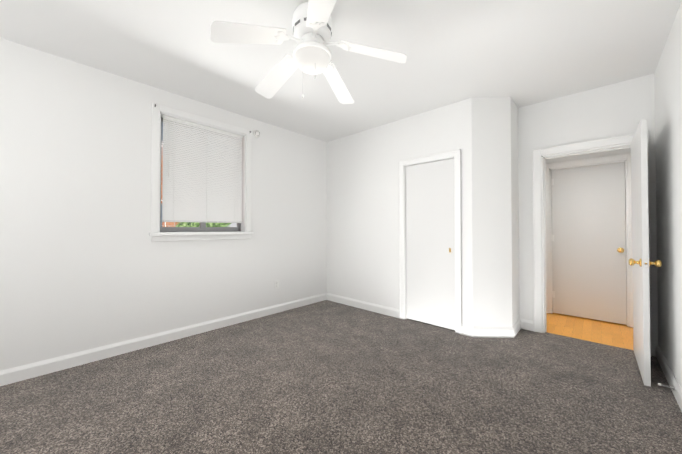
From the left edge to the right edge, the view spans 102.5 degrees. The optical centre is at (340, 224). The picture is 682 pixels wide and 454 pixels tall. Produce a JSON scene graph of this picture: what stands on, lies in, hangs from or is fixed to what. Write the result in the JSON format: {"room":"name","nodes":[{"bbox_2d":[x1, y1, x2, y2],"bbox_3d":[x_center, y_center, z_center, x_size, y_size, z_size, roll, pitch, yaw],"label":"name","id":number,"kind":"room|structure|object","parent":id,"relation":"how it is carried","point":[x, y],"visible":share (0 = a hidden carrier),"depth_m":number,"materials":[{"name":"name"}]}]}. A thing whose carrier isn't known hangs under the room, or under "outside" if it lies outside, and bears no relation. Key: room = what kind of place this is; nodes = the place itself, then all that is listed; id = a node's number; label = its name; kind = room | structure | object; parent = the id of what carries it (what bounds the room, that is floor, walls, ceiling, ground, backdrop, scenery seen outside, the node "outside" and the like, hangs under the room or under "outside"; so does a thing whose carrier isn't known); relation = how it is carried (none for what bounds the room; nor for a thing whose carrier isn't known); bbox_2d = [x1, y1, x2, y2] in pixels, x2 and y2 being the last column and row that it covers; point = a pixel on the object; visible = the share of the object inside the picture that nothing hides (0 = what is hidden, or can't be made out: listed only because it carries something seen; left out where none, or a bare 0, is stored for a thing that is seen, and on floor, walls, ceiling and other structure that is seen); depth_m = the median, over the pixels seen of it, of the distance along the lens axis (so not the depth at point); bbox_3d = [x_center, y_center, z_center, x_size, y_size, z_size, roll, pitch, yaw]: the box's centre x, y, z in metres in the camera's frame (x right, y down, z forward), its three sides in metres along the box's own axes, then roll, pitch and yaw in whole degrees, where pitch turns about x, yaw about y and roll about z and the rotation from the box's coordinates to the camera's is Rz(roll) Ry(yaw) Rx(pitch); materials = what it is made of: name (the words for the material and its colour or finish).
{"room":"empty bedroom","nodes":[
{"label":"empty bedroom","id":0,"kind":"room"},
{"bbox_2d":[0,38,326,370],"bbox_3d":[-1.749,-0.091,3.186,0.250,2.655,5.680,-1,-1,43],"label":"wall","id":1,"kind":"structure","parent":0,"point":[86,263],"depth_m":2.56,"materials":[{"name":"white paint"}]},
{"bbox_2d":[0,293,327,385],"bbox_3d":[-1.878,1.176,2.837,0.016,0.113,4.816,-1,-1,43],"label":"baseboard","id":2,"kind":"structure","parent":1,"relation":"attached to","point":[25,372],"depth_m":2.67,"materials":[{"name":"white paint"}]},
{"bbox_2d":[149,231,252,241],"bbox_3d":[-1.587,0.129,3.217,0.162,0.095,1.133,-1,-1,43],"label":"window sill","id":3,"kind":"structure","parent":1,"relation":"attached to","point":[171,236],"depth_m":3.08,"materials":[{"name":"white paint"}]},
{"bbox_2d":[151,103,251,231],"bbox_3d":[-1.613,-0.582,3.250,0.170,1.328,1.101,-1,-1,43],"label":"window","id":4,"kind":"structure","parent":1,"relation":"in","point":[158,111],"depth_m":3.11,"materials":[{"name":"white paint"}]},
{"bbox_2d":[162,115,242,222],"bbox_3d":[-1.589,-0.596,3.236,0.041,1.137,0.905,-1,-1,43],"label":"mini blind","id":5,"kind":"object","parent":4,"relation":"attached to","point":[198,190],"visible":0.94,"depth_m":3.19,"materials":[{"name":"white plastic"}]},
{"bbox_2d":[253,130,259,137],"bbox_3d":[-1.124,-1.224,3.665,0.032,0.104,0.104,-1,-1,43],"label":"curtain rod bracket","id":6,"kind":"object","parent":1,"relation":"attached to","point":[256,133],"visible":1,"depth_m":3.65,"materials":[{"name":"white plastic"}]},
{"bbox_2d":[0,300,681,453],"bbox_3d":[-0.360,1.260,1.843,4.090,0.080,5.630,-1,-1,43],"label":"floor carpet","id":7,"kind":"object","parent":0,"point":[326,377],"visible":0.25,"depth_m":1.95,"materials":[{"name":"grey carpet"}]},
{"bbox_2d":[0,0,681,141],"bbox_3d":[0.091,-1.491,2.216,4.290,0.120,6.740,-1,-1,43],"label":"ceiling","id":8,"kind":"structure","parent":0,"point":[521,53],"depth_m":2.22,"materials":[{"name":"white paint"}]},
{"bbox_2d":[210,0,406,103],"bbox_3d":[-0.228,-1.138,1.886,1.175,0.594,1.223,-1,-1,43],"label":"ceiling fan","id":9,"kind":"object","parent":8,"relation":"hanging from","point":[312,26],"visible":1,"depth_m":1.78,"materials":[{"name":"white"}]},
{"bbox_2d":[327,98,472,325],"bbox_3d":[0.641,-0.083,3.867,2.321,2.655,0.100,-1,-1,43],"label":"wall","id":10,"kind":"structure","parent":0,"point":[362,215],"depth_m":3.88,"materials":[{"name":"white paint"}]},
{"bbox_2d":[328,293,398,317],"bbox_3d":[0.277,1.192,4.110,1.376,0.113,0.016,-1,-1,43],"label":"baseboard","id":11,"kind":"structure","parent":10,"relation":"attached to","point":[389,311],"depth_m":4.02,"materials":[{"name":"white paint"}]},
{"bbox_2d":[399,149,461,333],"bbox_3d":[1.113,0.227,3.423,0.655,2.025,0.100,-1,-1,43],"label":"door frame","id":12,"kind":"structure","parent":10,"relation":"attached to","point":[405,215],"depth_m":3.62,"materials":[{"name":"white paint"}]},
{"bbox_2d":[406,158,454,329],"bbox_3d":[1.105,0.225,3.415,0.637,2.004,0.038,-1,-1,43],"label":"closet door","id":13,"kind":"structure","parent":10,"relation":"in","point":[430,256],"depth_m":3.38,"materials":[{"name":"white paint"}]},
{"bbox_2d":[471,97,519,326],"bbox_3d":[1.793,-0.091,3.193,0.364,2.655,0.684,-1,-1,43],"label":"wall","id":14,"kind":"structure","parent":0,"point":[495,229],"depth_m":3.03,"materials":[{"name":"white paint"}]},
{"bbox_2d":[461,319,533,337],"bbox_3d":[1.805,1.179,3.142,0.581,0.113,0.680,-1,-1,43],"label":"baseboard","id":15,"kind":"structure","parent":14,"relation":"attached to","point":[493,332],"depth_m":3.01,"materials":[{"name":"white paint"}]},
{"bbox_2d":[518,73,657,356],"bbox_3d":[2.587,-0.094,2.976,1.095,2.655,0.120,-1,-1,43],"label":"wall","id":16,"kind":"structure","parent":0,"point":[619,108],"depth_m":2.94,"materials":[{"name":"white paint"}]},
{"bbox_2d":[532,131,651,355],"bbox_3d":[2.615,0.176,2.929,0.914,2.114,0.146,-1,-1,43],"label":"door frame","id":17,"kind":"structure","parent":16,"relation":"attached to","point":[537,154],"depth_m":3.14,"materials":[{"name":"white paint"}]},
{"bbox_2d":[628,119,661,386],"bbox_3d":[2.570,0.208,2.357,0.173,2.012,0.806,-1,-1,43],"label":"bedroom door","id":18,"kind":"structure","parent":16,"relation":"in","point":[640,262],"depth_m":2.12,"materials":[{"name":"white paint"}]},
{"bbox_2d":[545,148,630,326],"bbox_3d":[2.969,-0.082,3.932,1.840,2.655,0.120,-1,-1,43],"label":"wall","id":19,"kind":"structure","parent":0,"point":[593,155],"depth_m":3.59,"materials":[{"name":"white paint"}]},
{"bbox_2d":[551,162,626,324],"bbox_3d":[3.228,0.226,3.609,0.732,2.007,0.104,-1,-1,43],"label":"hall door","id":20,"kind":"structure","parent":19,"relation":"in","point":[588,236],"depth_m":3.59,"materials":[{"name":"white paint"}]},
{"bbox_2d":[545,153,632,326],"bbox_3d":[3.261,0.187,3.639,0.906,2.110,0.146,-1,-1,43],"label":"door frame","id":21,"kind":"structure","parent":19,"relation":"attached to","point":[627,156],"depth_m":3.51,"materials":[{"name":"white paint"}]},
{"bbox_2d":[547,313,633,349],"bbox_3d":[2.796,1.283,3.509,2.140,0.076,1.110,-1,-1,43],"label":"floor","id":22,"kind":"structure","parent":0,"point":[605,332],"depth_m":3.22,"materials":[{"name":"brown wood"}]},
{"bbox_2d":[654,1,681,387],"bbox_3d":[1.551,-0.121,0.839,0.300,2.655,6.740,-1,-1,43],"label":"wall","id":23,"kind":"structure","parent":0,"point":[668,107],"depth_m":2.08,"materials":[{"name":"white paint"}]},
{"bbox_2d":[658,383,674,389],"bbox_3d":[2.337,1.159,1.970,0.076,0.028,0.027,-1,-1,43],"label":"door stop","id":24,"kind":"object","parent":23,"relation":"attached to","point":[672,387],"visible":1,"depth_m":1.97,"materials":[{"name":"silver metal"}]},
{"bbox_2d":[656,345,681,411],"bbox_3d":[1.075,1.147,0.543,0.016,0.113,5.480,-1,-1,43],"label":"baseboard","id":25,"kind":"structure","parent":23,"relation":"attached to","point":[668,373],"depth_m":2.08,"materials":[{"name":"white paint"}]},
{"label":"outside","id":26,"kind":"structure","parent":0,"visible":0},
{"bbox_2d":[161,122,236,226],"bbox_3d":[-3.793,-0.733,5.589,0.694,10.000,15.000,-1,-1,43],"label":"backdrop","id":27,"kind":"structure","parent":26,"point":[181,224],"depth_m":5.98,"materials":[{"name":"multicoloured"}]}
]}

